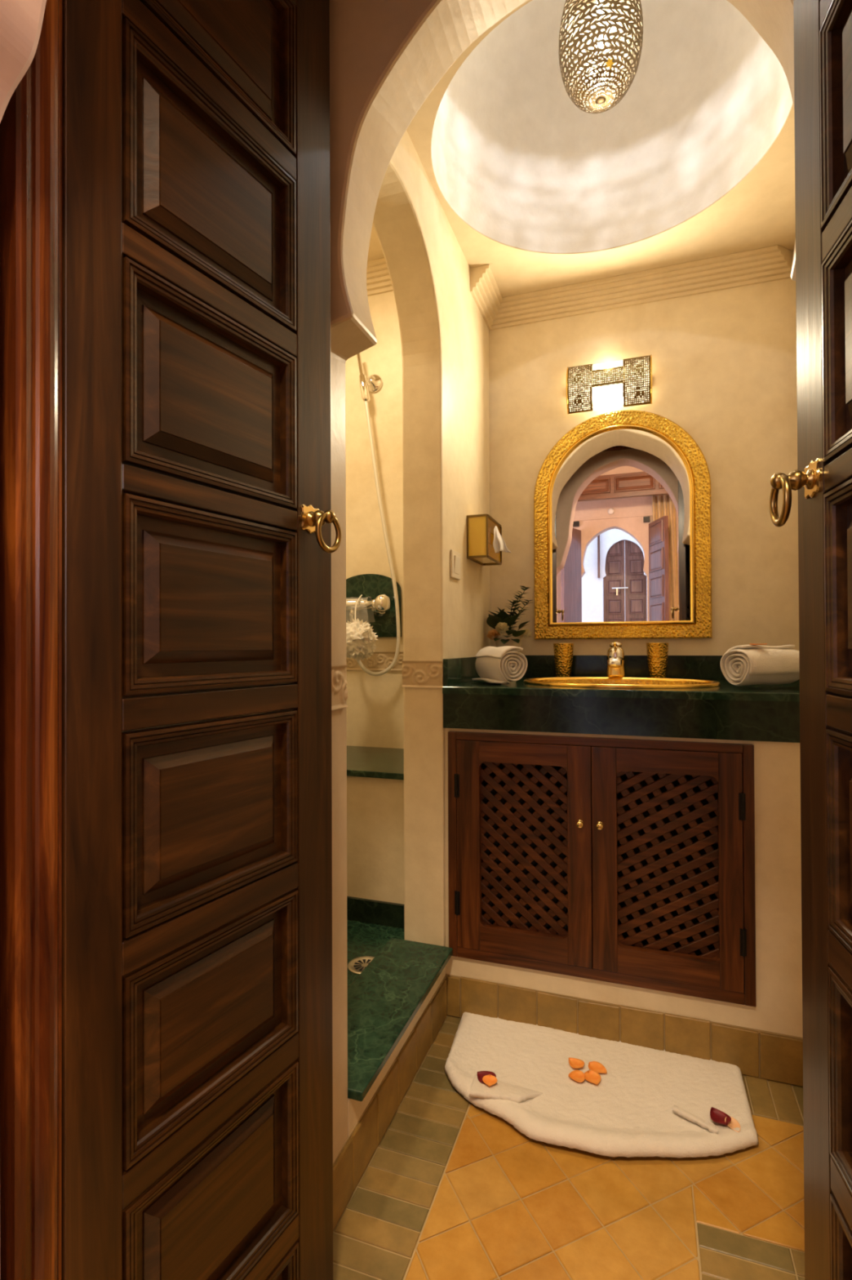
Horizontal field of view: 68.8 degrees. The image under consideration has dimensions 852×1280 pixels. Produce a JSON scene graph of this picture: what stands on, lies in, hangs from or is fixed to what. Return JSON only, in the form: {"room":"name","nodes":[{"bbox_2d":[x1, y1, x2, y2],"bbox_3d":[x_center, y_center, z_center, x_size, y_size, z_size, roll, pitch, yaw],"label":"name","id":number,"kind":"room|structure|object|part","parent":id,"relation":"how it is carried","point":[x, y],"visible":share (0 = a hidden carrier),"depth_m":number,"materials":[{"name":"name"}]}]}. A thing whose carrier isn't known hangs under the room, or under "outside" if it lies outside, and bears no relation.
{"room":"bathroom","nodes":[
{"label":"bathroom","id":0,"kind":"room"},
{"bbox_2d":[0,0,46,122],"bbox_3d":[0.003,-0.588,0.323,4.200,3.220,0.165,0,0,19],"label":"wall","id":1,"kind":"structure","parent":0,"point":[20,20],"depth_m":0.51,"materials":[{"name":"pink paint"}]},
{"bbox_2d":[0,0,62,1279],"bbox_3d":[-0.376,-0.094,0.578,0.058,2.200,0.046,0,0,19],"label":"trim","id":2,"kind":"structure","parent":1,"relation":"attached to","point":[31,122],"depth_m":0.56,"materials":[{"name":"red wood"}]},
{"bbox_2d":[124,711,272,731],"bbox_3d":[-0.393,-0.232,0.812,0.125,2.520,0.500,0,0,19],"label":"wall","id":3,"kind":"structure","parent":0,"point":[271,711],"depth_m":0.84,"materials":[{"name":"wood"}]},
{"bbox_2d":[61,0,341,1279],"bbox_3d":[-0.239,-0.072,0.766,0.078,2.142,0.407,0,-1,29],"label":"door","id":4,"kind":"structure","parent":3,"relation":"in","point":[197,515],"depth_m":0.73,"materials":[{"name":"brown wood"}]},
{"bbox_3d":[-0.264,-0.543,0.773,0.027,0.182,0.234,0,-1,29],"label":"panel","id":5,"kind":"part","parent":4,"relation":"part of","materials":[{"name":"brown wood"}]},
{"bbox_3d":[-0.263,-0.292,0.771,0.027,0.182,0.234,0,-1,29],"label":"panel","id":6,"kind":"part","parent":4,"relation":"part of","materials":[{"name":"brown wood"}]},
{"bbox_3d":[-0.265,-0.669,0.774,0.034,0.032,0.271,0,-1,29],"label":"rail","id":7,"kind":"part","parent":4,"relation":"part of","materials":[{"name":"brown wood"}]},
{"bbox_3d":[-0.262,-0.047,0.769,0.027,0.179,0.234,0,-1,29],"label":"panel","id":8,"kind":"part","parent":4,"relation":"part of","materials":[{"name":"brown wood"}]},
{"bbox_3d":[-0.261,0.204,0.767,0.027,0.180,0.234,0,-1,29],"label":"panel","id":9,"kind":"part","parent":4,"relation":"part of","materials":[{"name":"brown wood"}]},
{"bbox_3d":[-0.264,-0.418,0.772,0.034,0.032,0.271,0,-1,29],"label":"rail","id":10,"kind":"part","parent":4,"relation":"part of","materials":[{"name":"brown wood"}]},
{"bbox_3d":[-0.263,-0.169,0.770,0.034,0.028,0.271,0,-1,29],"label":"rail","id":11,"kind":"part","parent":4,"relation":"part of","materials":[{"name":"brown wood"}]},
{"bbox_3d":[-0.260,0.449,0.765,0.027,0.166,0.234,0,-1,29],"label":"panel","id":12,"kind":"part","parent":4,"relation":"part of","materials":[{"name":"brown wood"}]},
{"bbox_3d":[-0.259,0.694,0.763,0.027,0.179,0.234,0,-1,29],"label":"panel","id":13,"kind":"part","parent":4,"relation":"part of","materials":[{"name":"brown wood"}]},
{"bbox_3d":[-0.255,-0.543,0.768,0.017,0.218,0.270,0,-1,29],"label":"moulding","id":14,"kind":"part","parent":4,"relation":"part of","materials":[{"name":"brown wood"}]},
{"bbox_3d":[-0.262,0.078,0.768,0.034,0.034,0.271,0,-1,29],"label":"rail","id":15,"kind":"part","parent":4,"relation":"part of","materials":[{"name":"brown wood"}]},
{"bbox_3d":[-0.261,0.330,0.766,0.034,0.035,0.271,0,-1,29],"label":"rail","id":16,"kind":"part","parent":4,"relation":"part of","materials":[{"name":"brown wood"}]},
{"bbox_3d":[-0.254,-0.292,0.766,0.017,0.218,0.270,0,-1,29],"label":"moulding","id":17,"kind":"part","parent":4,"relation":"part of","materials":[{"name":"brown wood"}]},
{"bbox_3d":[-0.253,-0.047,0.764,0.017,0.215,0.270,0,-1,29],"label":"moulding","id":18,"kind":"part","parent":4,"relation":"part of","materials":[{"name":"brown wood"}]},
{"bbox_3d":[-0.260,0.568,0.764,0.034,0.036,0.271,0,-1,29],"label":"rail","id":19,"kind":"part","parent":4,"relation":"part of","materials":[{"name":"brown wood"}]},
{"bbox_3d":[-0.252,0.204,0.762,0.017,0.216,0.270,0,-1,29],"label":"moulding","id":20,"kind":"part","parent":4,"relation":"part of","materials":[{"name":"brown wood"}]},
{"bbox_3d":[-0.251,0.449,0.760,0.017,0.202,0.270,0,-1,29],"label":"moulding","id":21,"kind":"part","parent":4,"relation":"part of","materials":[{"name":"brown wood"}]},
{"bbox_3d":[-0.250,0.694,0.758,0.017,0.215,0.270,0,-1,29],"label":"moulding","id":22,"kind":"part","parent":4,"relation":"part of","materials":[{"name":"brown wood"}]},
{"bbox_3d":[-0.265,-0.794,0.775,0.027,0.181,0.234,0,-1,29],"label":"panel","id":23,"kind":"part","parent":4,"relation":"part of","materials":[{"name":"brown wood"}]},
{"bbox_3d":[-0.256,-0.794,0.770,0.017,0.217,0.270,0,-1,29],"label":"moulding","id":24,"kind":"part","parent":4,"relation":"part of","materials":[{"name":"brown wood"}]},
{"bbox_3d":[-0.259,0.820,0.762,0.034,0.035,0.271,0,-1,29],"label":"rail","id":25,"kind":"part","parent":4,"relation":"part of","materials":[{"name":"brown wood"}]},
{"bbox_3d":[-0.257,0.900,0.761,0.028,0.088,0.234,0,-1,29],"label":"panel","id":26,"kind":"part","parent":4,"relation":"part of","materials":[{"name":"brown wood"}]},
{"bbox_3d":[-0.249,0.900,0.756,0.017,0.124,0.270,0,-1,29],"label":"moulding","id":27,"kind":"part","parent":4,"relation":"part of","materials":[{"name":"brown wood"}]},
{"bbox_2d":[346,775,404,904],"bbox_3d":[-0.345,0.722,2.196,0.851,0.594,0.403,0,0,19],"label":"wall","id":28,"kind":"structure","parent":0,"point":[375,806],"depth_m":1.92,"materials":[{"name":"paint"}]},
{"bbox_2d":[346,745,404,779],"bbox_3d":[-0.349,0.414,2.189,0.851,0.019,0.423,0,0,19],"label":"shelf","id":29,"kind":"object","parent":28,"relation":"on","point":[362,761],"depth_m":2.04,"materials":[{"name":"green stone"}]},
{"bbox_2d":[346,896,404,928],"bbox_3d":[-0.413,0.837,1.999,0.851,0.068,0.013,0,0,19],"label":"baseboard","id":30,"kind":"structure","parent":28,"relation":"attached to","point":[358,909],"depth_m":1.90,"materials":[{"name":"stone"}]},
{"bbox_2d":[367,223,383,258],"bbox_3d":[-0.544,-1.446,1.850,0.971,0.075,1.415,0,0,19],"label":"ceiling","id":31,"kind":"structure","parent":0,"point":[375,247],"depth_m":2.23,"materials":[{"name":"paint"}]},
{"bbox_2d":[346,920,404,987],"bbox_3d":[-0.548,0.942,1.595,0.860,0.147,0.862,0,0,19],"label":"floor","id":32,"kind":"structure","parent":0,"point":[363,939],"depth_m":1.81,"materials":[{"name":"stone"}]},
{"bbox_2d":[347,955,374,974],"bbox_3d":[-0.162,0.865,1.656,0.094,0.004,0.094,0,0,19],"label":"shower drain","id":33,"kind":"object","parent":32,"relation":"on","point":[356,966],"visible":0.66,"depth_m":1.66,"materials":[{"name":"silver metal"}]},
{"bbox_2d":[347,966,445,1137],"bbox_3d":[-0.008,0.938,1.689,0.117,0.192,1.135,0,0,19],"label":"kerb","id":34,"kind":"object","parent":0,"point":[356,1108],"visible":0.07,"depth_m":1.29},
{"bbox_2d":[373,130,490,946],"bbox_3d":[-0.016,-0.177,1.688,0.117,2.052,1.155,0,0,19],"label":"wall","id":35,"kind":"structure","parent":0,"point":[444,333],"depth_m":1.70,"materials":[{"name":"paint"}]},
{"bbox_2d":[331,664,347,710],"bbox_3d":[-0.165,0.083,1.067,0.004,0.077,0.130,0,0,19],"label":"trim","id":36,"kind":"structure","parent":35,"relation":"attached to","point":[339,682],"depth_m":1.10,"materials":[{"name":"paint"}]},
{"bbox_2d":[347,937,453,1101],"bbox_3d":[-0.106,0.831,1.426,0.180,0.018,0.572,0,0,19],"label":"step","id":37,"kind":"structure","parent":35,"relation":"attached to","point":[385,997],"depth_m":1.42,"materials":[{"name":"stone"}]},
{"bbox_2d":[401,660,443,688],"bbox_3d":[-0.011,0.093,1.697,0.117,0.073,0.004,0,0,19],"label":"trim","id":38,"kind":"structure","parent":35,"relation":"attached to","point":[415,673],"depth_m":1.70,"materials":[{"name":"paint"}]},
{"bbox_2d":[450,549,460,580],"bbox_3d":[0.087,-0.215,1.787,0.012,0.078,0.085,0,0,19],"label":"light switch","id":39,"kind":"object","parent":35,"relation":"attached to","point":[455,556],"visible":1,"depth_m":1.77,"materials":[{"name":"beige plastic"}]},
{"bbox_2d":[443,656,480,686],"bbox_3d":[0.142,0.090,1.938,0.013,0.074,0.547,0,0,19],"label":"backsplash","id":40,"kind":"structure","parent":35,"relation":"attached to","point":[455,670],"depth_m":1.78,"materials":[{"name":"green stone"}]},
{"bbox_2d":[466,513,502,565],"bbox_3d":[0.189,-0.318,2.000,0.068,0.132,0.199,0,0,19],"label":"tissue box","id":41,"kind":"object","parent":35,"relation":"attached to","point":[480,527],"visible":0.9,"depth_m":1.92,"materials":[{"name":"gold metal"}]},
{"bbox_3d":[0.158,-0.318,1.911,0.059,0.122,0.002,0,0,19],"label":"pane","id":42,"kind":"part","parent":41,"relation":"part of","materials":[{"name":"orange glass"}]},
{"bbox_3d":[0.189,-0.257,2.000,0.059,0.002,0.187,0,0,19],"label":"pane","id":43,"kind":"part","parent":41,"relation":"part of","materials":[{"name":"orange glass"}]},
{"bbox_3d":[0.220,-0.317,2.089,0.059,0.122,0.002,0,0,19],"label":"pane","id":44,"kind":"part","parent":41,"relation":"part of","materials":[{"name":"orange glass"}]},
{"bbox_3d":[0.217,-0.318,1.990,0.002,0.122,0.189,0,0,19],"label":"pane","id":45,"kind":"part","parent":41,"relation":"part of","materials":[{"name":"clear glass"}]},
{"bbox_2d":[493,525,511,552],"bbox_3d":[0.244,-0.319,1.974,0.057,0.088,0.036,0,0,19],"label":"tissue","id":46,"kind":"object","parent":41,"relation":"in","point":[499,543],"visible":1,"depth_m":1.97,"materials":[{"name":"white"}]},
{"bbox_2d":[470,263,505,330],"bbox_3d":[0.217,-1.143,2.087,0.072,0.074,0.260,0,0,19],"label":"trim","id":47,"kind":"structure","parent":35,"relation":"attached to","point":[486,291],"depth_m":2.04,"materials":[{"name":"paint"}]},
{"bbox_2d":[276,0,796,1162],"bbox_3d":[0.315,-0.234,0.906,1.600,2.520,0.145,0,0,19],"label":"wall","id":48,"kind":"structure","parent":0,"point":[387,57],"depth_m":1.02,"materials":[{"name":"paint"}]},
{"bbox_2d":[333,975,447,1230],"bbox_3d":[-0.064,0.958,1.342,0.007,0.106,0.723,0,0,19],"label":"baseboard","id":49,"kind":"structure","parent":48,"relation":"attached to","point":[355,1155],"depth_m":1.27,"materials":[{"name":"beige tile"}]},
{"bbox_2d":[769,0,851,1279],"bbox_3d":[0.394,-0.076,0.543,0.078,2.142,0.407,0,0,13],"label":"door","id":50,"kind":"structure","parent":48,"relation":"in","point":[823,28],"depth_m":0.67,"materials":[{"name":"brown wood"}]},
{"bbox_3d":[0.411,-0.673,0.535,0.034,0.032,0.271,0,0,13],"label":"rail","id":51,"kind":"part","parent":50,"relation":"part of","materials":[{"name":"brown wood"}]},
{"bbox_3d":[0.402,-0.548,0.537,0.017,0.218,0.270,0,0,13],"label":"moulding","id":52,"kind":"part","parent":50,"relation":"part of","materials":[{"name":"brown wood"}]},
{"bbox_3d":[0.412,-0.422,0.533,0.034,0.032,0.271,0,0,13],"label":"rail","id":53,"kind":"part","parent":50,"relation":"part of","materials":[{"name":"brown wood"}]},
{"bbox_3d":[0.403,-0.297,0.535,0.017,0.218,0.270,0,0,13],"label":"moulding","id":54,"kind":"part","parent":50,"relation":"part of","materials":[{"name":"brown wood"}]},
{"bbox_3d":[0.404,-0.051,0.533,0.017,0.215,0.270,0,0,13],"label":"moulding","id":55,"kind":"part","parent":50,"relation":"part of","materials":[{"name":"brown wood"}]},
{"bbox_3d":[0.413,-0.173,0.531,0.034,0.028,0.271,0,0,13],"label":"rail","id":56,"kind":"part","parent":50,"relation":"part of","materials":[{"name":"brown wood"}]},
{"bbox_3d":[0.405,0.199,0.531,0.017,0.216,0.270,0,0,13],"label":"moulding","id":57,"kind":"part","parent":50,"relation":"part of","materials":[{"name":"brown wood"}]},
{"bbox_3d":[0.414,0.073,0.529,0.034,0.034,0.271,0,0,13],"label":"rail","id":58,"kind":"part","parent":50,"relation":"part of","materials":[{"name":"brown wood"}]},
{"bbox_3d":[0.415,0.325,0.527,0.034,0.035,0.271,0,0,13],"label":"rail","id":59,"kind":"part","parent":50,"relation":"part of","materials":[{"name":"brown wood"}]},
{"bbox_3d":[0.406,0.444,0.529,0.017,0.202,0.270,0,0,13],"label":"moulding","id":60,"kind":"part","parent":50,"relation":"part of","materials":[{"name":"brown wood"}]},
{"bbox_3d":[0.407,0.690,0.527,0.017,0.215,0.270,0,0,13],"label":"moulding","id":61,"kind":"part","parent":50,"relation":"part of","materials":[{"name":"brown wood"}]},
{"bbox_3d":[0.416,0.564,0.525,0.034,0.036,0.271,0,0,13],"label":"rail","id":62,"kind":"part","parent":50,"relation":"part of","materials":[{"name":"brown wood"}]},
{"bbox_3d":[0.411,-0.548,0.535,0.027,0.182,0.234,0,0,13],"label":"panel","id":63,"kind":"part","parent":50,"relation":"part of","materials":[{"name":"brown wood"}]},
{"bbox_3d":[0.412,-0.297,0.533,0.027,0.182,0.234,0,0,13],"label":"panel","id":64,"kind":"part","parent":50,"relation":"part of","materials":[{"name":"brown wood"}]},
{"bbox_3d":[0.413,-0.051,0.531,0.027,0.179,0.234,0,0,13],"label":"panel","id":65,"kind":"part","parent":50,"relation":"part of","materials":[{"name":"brown wood"}]},
{"bbox_3d":[0.414,0.199,0.529,0.027,0.180,0.234,0,0,13],"label":"panel","id":66,"kind":"part","parent":50,"relation":"part of","materials":[{"name":"brown wood"}]},
{"bbox_2d":[333,1015,804,1279],"bbox_3d":[0.268,1.031,0.898,1.300,0.050,1.445,0,0,19],"label":"floor","id":67,"kind":"structure","parent":0,"point":[451,1189],"depth_m":1.11,"materials":[{"name":"beige tile"}]},
{"bbox_2d":[444,1012,759,1158],"bbox_3d":[0.370,0.990,1.419,0.688,0.034,0.453,0,0,19],"label":"bath mat","id":68,"kind":"object","parent":67,"relation":"on","point":[649,1102],"visible":0.91,"depth_m":1.36,"materials":[{"name":"fabric"}]},
{"bbox_2d":[477,1071,496,1084],"bbox_3d":[0.137,0.978,1.390,0.042,0.005,0.042,0,0,-8],"label":"rose petal","id":69,"kind":"object","parent":68,"relation":"on","point":[481,1074],"visible":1,"depth_m":1.40,"materials":[{"name":"plant"}]},
{"bbox_2d":[482,1074,497,1086],"bbox_3d":[0.141,0.973,1.374,0.031,0.007,0.031,0,-1,-37],"label":"rose petal","id":70,"kind":"object","parent":69,"relation":"on","point":[490,1080],"visible":1,"depth_m":1.38,"materials":[{"name":"plant"}]},
{"bbox_2d":[568,1057,584,1068],"bbox_3d":[0.349,0.985,1.446,0.037,0.007,0.036,0,0,19],"label":"rose petal","id":71,"kind":"object","parent":68,"relation":"on","point":[575,1063],"visible":1,"depth_m":1.45,"materials":[{"name":"plant"}]},
{"bbox_2d":[568,1070,585,1082],"bbox_3d":[0.341,0.985,1.405,0.037,0.007,0.038,0,0,19],"label":"rose petal","id":72,"kind":"object","parent":68,"relation":"on","point":[577,1075],"visible":1,"depth_m":1.41,"materials":[{"name":"plant"}]},
{"bbox_2d":[583,1070,601,1084],"bbox_3d":[0.374,0.985,1.400,0.038,0.007,0.041,0,0,19],"label":"rose petal","id":73,"kind":"object","parent":68,"relation":"on","point":[593,1077],"visible":1,"depth_m":1.40,"materials":[{"name":"plant"}]},
{"bbox_2d":[588,1061,607,1073],"bbox_3d":[0.396,0.985,1.433,0.042,0.007,0.037,0,0,19],"label":"rose petal","id":74,"kind":"object","parent":68,"relation":"on","point":[596,1066],"visible":1,"depth_m":1.44,"materials":[{"name":"plant"}]},
{"bbox_2d":[710,1106,731,1125],"bbox_3d":[0.603,0.978,1.273,0.040,0.010,0.040,0,0,19],"label":"rose petal","id":75,"kind":"object","parent":68,"relation":"on","point":[717,1115],"visible":1,"depth_m":1.28,"materials":[{"name":"plant"}]},
{"bbox_2d":[724,1115,741,1132],"bbox_3d":[0.621,0.981,1.258,0.028,0.007,0.040,0,0,19],"label":"rose petal","id":76,"kind":"object","parent":68,"relation":"on","point":[734,1123],"visible":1,"depth_m":1.26,"materials":[{"name":"plant"}]},
{"bbox_2d":[345,277,799,748],"bbox_3d":[0.261,-0.273,2.268,2.200,2.620,0.120,0,0,19],"label":"wall","id":77,"kind":"structure","parent":0,"point":[724,362],"depth_m":2.05,"materials":[{"name":"beige paint"}]},
{"bbox_2d":[346,573,401,637],"bbox_3d":[-0.220,-0.130,2.364,0.268,0.240,0.014,0,0,19],"label":"niche","id":78,"kind":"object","parent":77,"relation":"attached to","point":[371,585],"depth_m":2.34,"materials":[{"name":"green stone"}]},
{"bbox_2d":[346,651,403,670],"bbox_3d":[-0.155,0.080,2.343,0.560,0.070,0.004,0,0,19],"label":"trim","id":79,"kind":"structure","parent":77,"relation":"attached to","point":[380,660],"depth_m":2.35,"materials":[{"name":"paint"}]},
{"bbox_2d":[351,352,400,675],"bbox_3d":[-0.268,-0.476,2.338,0.358,1.220,0.099,0,0,19],"label":"shower","id":80,"kind":"object","parent":77,"relation":"attached to","point":[381,604],"visible":0.85,"depth_m":2.30,"materials":[{"name":"silver metal"}]},
{"bbox_2d":[346,596,375,622],"bbox_3d":[-0.282,-0.112,2.325,0.175,0.103,0.059,0,0,19],"label":"plastic wrap","id":81,"kind":"object","parent":80,"relation":"on","point":[365,614],"visible":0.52,"depth_m":2.29,"materials":[{"name":"plastic"}]},
{"bbox_2d":[346,594,377,662],"bbox_3d":[-0.248,-0.045,2.198,0.151,0.248,0.165,0,-1,-36],"label":"sponge","id":82,"kind":"object","parent":80,"relation":"hanging from","point":[361,639],"visible":0.83,"depth_m":2.15,"materials":[{"name":"plastic"}]},
{"bbox_3d":[-0.247,-0.103,2.251,0.015,0.131,0.115,0,0,4],"label":"cord","id":83,"kind":"part","parent":82,"relation":"part of","materials":[{"name":"plastic"}]},
{"bbox_2d":[366,599,376,610],"bbox_3d":[-0.309,-0.130,2.337,0.276,0.044,0.044,0,0,19],"label":"shower faucet","id":84,"kind":"object","parent":80,"relation":"on","point":[371,604],"depth_m":2.28,"materials":[{"name":"silver metal"}]},
{"bbox_3d":[-0.159,-0.135,2.281,0.054,0.068,0.068,-1,-1,33],"label":"control knob","id":85,"kind":"part","parent":80,"relation":"part of","materials":[{"name":"silver metal"}]},
{"bbox_2d":[366,255,393,296],"bbox_3d":[-0.300,-1.359,2.365,0.851,0.089,0.079,0,0,19],"label":"trim","id":86,"kind":"structure","parent":77,"relation":"attached to","point":[378,277],"depth_m":2.33,"materials":[{"name":"paint"}]},
{"bbox_2d":[566,354,652,413],"bbox_3d":[0.605,-0.849,2.059,0.270,0.162,0.053,0,0,19],"label":"wall lamp","id":87,"kind":"object","parent":77,"relation":"attached to","point":[609,390],"visible":1,"depth_m":2.05,"materials":[{"name":"silver"}]},
{"bbox_3d":[0.477,-0.848,2.097,0.004,0.162,0.041,0,0,19],"label":"edge rod","id":88,"kind":"part","parent":87,"relation":"part of","materials":[{"name":"gold metal"}]},
{"bbox_3d":[0.519,-0.848,2.087,0.075,0.155,0.034,0,0,19],"label":"pane","id":89,"kind":"part","parent":87,"relation":"part of","materials":[{"name":"beige"}]},
{"bbox_3d":[0.599,-0.862,2.046,0.099,0.057,0.009,0,0,19],"label":"pane","id":90,"kind":"part","parent":87,"relation":"part of","materials":[{"name":"beige"}]},
{"bbox_3d":[0.604,-0.909,2.062,0.099,0.036,0.026,0,0,19],"label":"pane","id":91,"kind":"part","parent":87,"relation":"part of","materials":[{"name":"beige"}]},
{"bbox_3d":[0.603,-0.802,2.057,0.099,0.063,0.034,0,0,19],"label":"pane","id":92,"kind":"part","parent":87,"relation":"part of","materials":[{"name":"beige"}]},
{"bbox_3d":[0.688,-0.849,2.028,0.076,0.155,0.034,0,0,19],"label":"pane","id":93,"kind":"part","parent":87,"relation":"part of","materials":[{"name":"beige"}]},
{"bbox_3d":[0.728,-0.849,2.010,0.004,0.162,0.041,0,0,19],"label":"edge rod","id":94,"kind":"part","parent":87,"relation":"part of","materials":[{"name":"gold metal"}]},
{"bbox_2d":[533,409,712,639],"bbox_3d":[0.637,-0.381,2.058,0.559,0.754,0.028,0,0,19],"label":"wall mirror","id":95,"kind":"object","parent":77,"relation":"attached to","point":[623,505],"visible":1,"depth_m":2.05,"materials":[{"name":"gold metal"}]},
{"bbox_3d":[0.638,-0.379,2.058,0.437,0.638,0.004,0,0,19],"label":"glass","id":96,"kind":"part","parent":95,"relation":"part of","materials":[{"name":"white mirror"}]},
{"bbox_2d":[489,243,794,330],"bbox_3d":[0.668,-1.146,2.029,0.962,0.074,0.072,0,0,19],"label":"trim","id":97,"kind":"structure","parent":77,"relation":"attached to","point":[771,262],"depth_m":2.01,"materials":[{"name":"paint"}]},
{"bbox_2d":[523,655,799,680],"bbox_3d":[0.683,0.088,2.047,0.962,0.075,0.014,0,0,19],"label":"backsplash","id":98,"kind":"structure","parent":77,"relation":"attached to","point":[690,667],"depth_m":2.04,"materials":[{"name":"stone"}]},
{"bbox_2d":[406,0,795,294],"bbox_3d":[0.495,-1.538,1.508,1.240,0.701,1.375,0,0,19],"label":"ceiling","id":99,"kind":"structure","parent":0,"point":[696,159],"depth_m":1.79,"materials":[{"name":"paint"}]},
{"bbox_2d":[559,0,643,113],"bbox_3d":[0.417,-1.588,1.491,0.195,0.598,0.195,0,0,13],"label":"lantern","id":100,"kind":"object","parent":99,"relation":"hanging from","point":[588,25],"visible":1,"depth_m":1.45,"materials":[{"name":"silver metal"}]},
{"bbox_2d":[444,728,803,1037],"bbox_3d":[0.522,0.623,1.577,0.962,0.776,0.100,0,0,19],"label":"wall","id":101,"kind":"structure","parent":0,"point":[777,765],"depth_m":1.43,"materials":[{"name":"paint"}]},
{"bbox_2d":[448,731,756,1006],"bbox_3d":[0.421,0.545,1.589,0.739,0.600,0.124,0,0,19],"label":"vanity cabinet","id":102,"kind":"object","parent":101,"relation":"attached to","point":[631,862],"visible":0.97,"depth_m":1.55,"materials":[{"name":"brown wood"}]},
{"bbox_3d":[0.077,0.547,1.690,0.024,0.600,0.042,0,0,19],"label":"frame post","id":103,"kind":"part","parent":102,"relation":"part of","materials":[{"name":"wood"}]},
{"bbox_3d":[0.252,0.303,1.618,0.228,0.072,0.021,0,0,19],"label":"rail","id":104,"kind":"part","parent":102,"relation":"part of","materials":[{"name":"wood"}]},
{"bbox_3d":[0.254,0.778,1.614,0.228,0.080,0.021,0,0,19],"label":"rail","id":105,"kind":"part","parent":102,"relation":"part of","materials":[{"name":"wood"}]},
{"bbox_3d":[0.384,0.458,1.548,0.018,0.018,0.021,0,0,19],"label":"knob","id":106,"kind":"part","parent":102,"relation":"part of","materials":[{"name":"gold metal"}]},
{"bbox_3d":[0.414,0.255,1.574,0.692,0.020,0.042,0,0,19],"label":"frame rail","id":107,"kind":"part","parent":102,"relation":"part of","materials":[{"name":"wood"}]},
{"bbox_3d":[0.428,0.458,1.533,0.018,0.018,0.021,0,0,19],"label":"knob","id":108,"kind":"part","parent":102,"relation":"part of","materials":[{"name":"gold metal"}]},
{"bbox_3d":[0.416,0.832,1.569,0.692,0.027,0.042,0,0,19],"label":"frame rail","id":109,"kind":"part","parent":102,"relation":"part of","materials":[{"name":"wood"}]},
{"bbox_2d":[442,655,800,742],"bbox_3d":[0.592,0.142,1.785,0.962,0.187,0.567,0,0,19],"label":"countertop","id":110,"kind":"structure","parent":102,"relation":"on","point":[726,711],"depth_m":1.56,"materials":[{"name":"stone"}]},
{"bbox_2d":[471,645,527,684],"bbox_3d":[0.210,0.070,1.797,0.107,0.106,0.172,0,0,-19],"label":"rolled towel","id":111,"kind":"object","parent":110,"relation":"on","point":[493,664],"visible":1,"depth_m":1.74,"materials":[{"name":"fabric"}]},
{"bbox_2d":[486,586,533,652],"bbox_3d":[0.284,-0.027,2.095,0.165,0.307,0.128,0,0,19],"label":"flower arrangement","id":112,"kind":"object","parent":110,"relation":"on","point":[502,620],"visible":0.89,"depth_m":2.08,"materials":[{"name":"green"}]},
{"bbox_3d":[0.280,0.056,2.114,0.095,0.142,0.095,0,0,19],"label":"pot","id":113,"kind":"part","parent":112,"relation":"part of","materials":[{"name":"beige"}]},
{"bbox_2d":[553,643,573,676],"bbox_3d":[0.456,0.068,2.062,0.068,0.115,0.068,0,0,19],"label":"cup","id":114,"kind":"object","parent":110,"relation":"on","point":[563,652],"visible":0.87,"depth_m":2.04,"materials":[{"name":"gold"}]},
{"bbox_2d":[606,641,626,676],"bbox_3d":[0.593,0.065,1.948,0.060,0.119,0.126,0,0,19],"label":"tap","id":115,"kind":"object","parent":110,"relation":"on","point":[615,655],"visible":0.98,"depth_m":1.96,"materials":[{"name":"gold metal"}]},
{"bbox_3d":[0.592,0.018,1.945,0.016,0.021,0.049,0,0,19],"label":"lever","id":116,"kind":"part","parent":115,"relation":"part of","materials":[{"name":"gold metal"}]},
{"bbox_3d":[0.587,0.071,1.930,0.044,0.036,0.088,0,0,19],"label":"spout","id":117,"kind":"part","parent":115,"relation":"part of","materials":[{"name":"gold metal"}]},
{"bbox_2d":[524,676,720,688],"bbox_3d":[0.546,0.182,1.771,0.533,0.134,0.389,0,0,19],"label":"basin","id":118,"kind":"object","parent":110,"relation":"in","point":[584,682],"visible":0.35,"depth_m":1.86,"materials":[{"name":"gold"}]},
{"bbox_3d":[0.546,0.185,1.771,0.498,0.127,0.354,0,0,19],"label":"bowl","id":119,"kind":"part","parent":118,"relation":"part of","materials":[{"name":"gold metal"}]},
{"bbox_2d":[646,642,668,677],"bbox_3d":[0.732,0.066,1.966,0.068,0.115,0.068,0,0,19],"label":"cup","id":120,"kind":"object","parent":110,"relation":"on","point":[657,653],"visible":0.84,"depth_m":1.94,"materials":[{"name":"gold"}]},
{"bbox_2d":[720,644,799,685],"bbox_3d":[0.852,0.063,1.563,0.203,0.102,0.099,0,0,-23],"label":"rolled towel","id":121,"kind":"object","parent":110,"relation":"on","point":[742,664],"visible":1,"depth_m":1.53,"materials":[{"name":"fabric"}]},
{"bbox_2d":[750,643,767,644],"bbox_3d":[0.820,0.011,1.533,0.040,0.004,0.027,0,0,19],"label":"rose petal","id":122,"kind":"object","parent":121,"relation":"on","point":[750,643],"visible":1,"depth_m":1.53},
{"bbox_3d":[0.580,0.302,1.503,0.228,0.074,0.021,0,0,19],"label":"rail","id":123,"kind":"part","parent":102,"relation":"part of","materials":[{"name":"wood"}]},
{"bbox_3d":[0.582,0.776,1.500,0.228,0.079,0.021,0,0,19],"label":"rail","id":124,"kind":"part","parent":102,"relation":"part of","materials":[{"name":"wood"}]},
{"bbox_3d":[0.753,0.543,1.454,0.024,0.600,0.042,0,0,19],"label":"frame post","id":125,"kind":"part","parent":102,"relation":"part of","materials":[{"name":"wood"}]},
{"bbox_2d":[445,973,803,1086],"bbox_3d":[0.506,0.955,1.524,0.962,0.110,0.007,0,0,19],"label":"baseboard","id":126,"kind":"structure","parent":101,"relation":"attached to","point":[762,1054],"depth_m":1.52,"materials":[{"name":"beige tile"}]}
]}

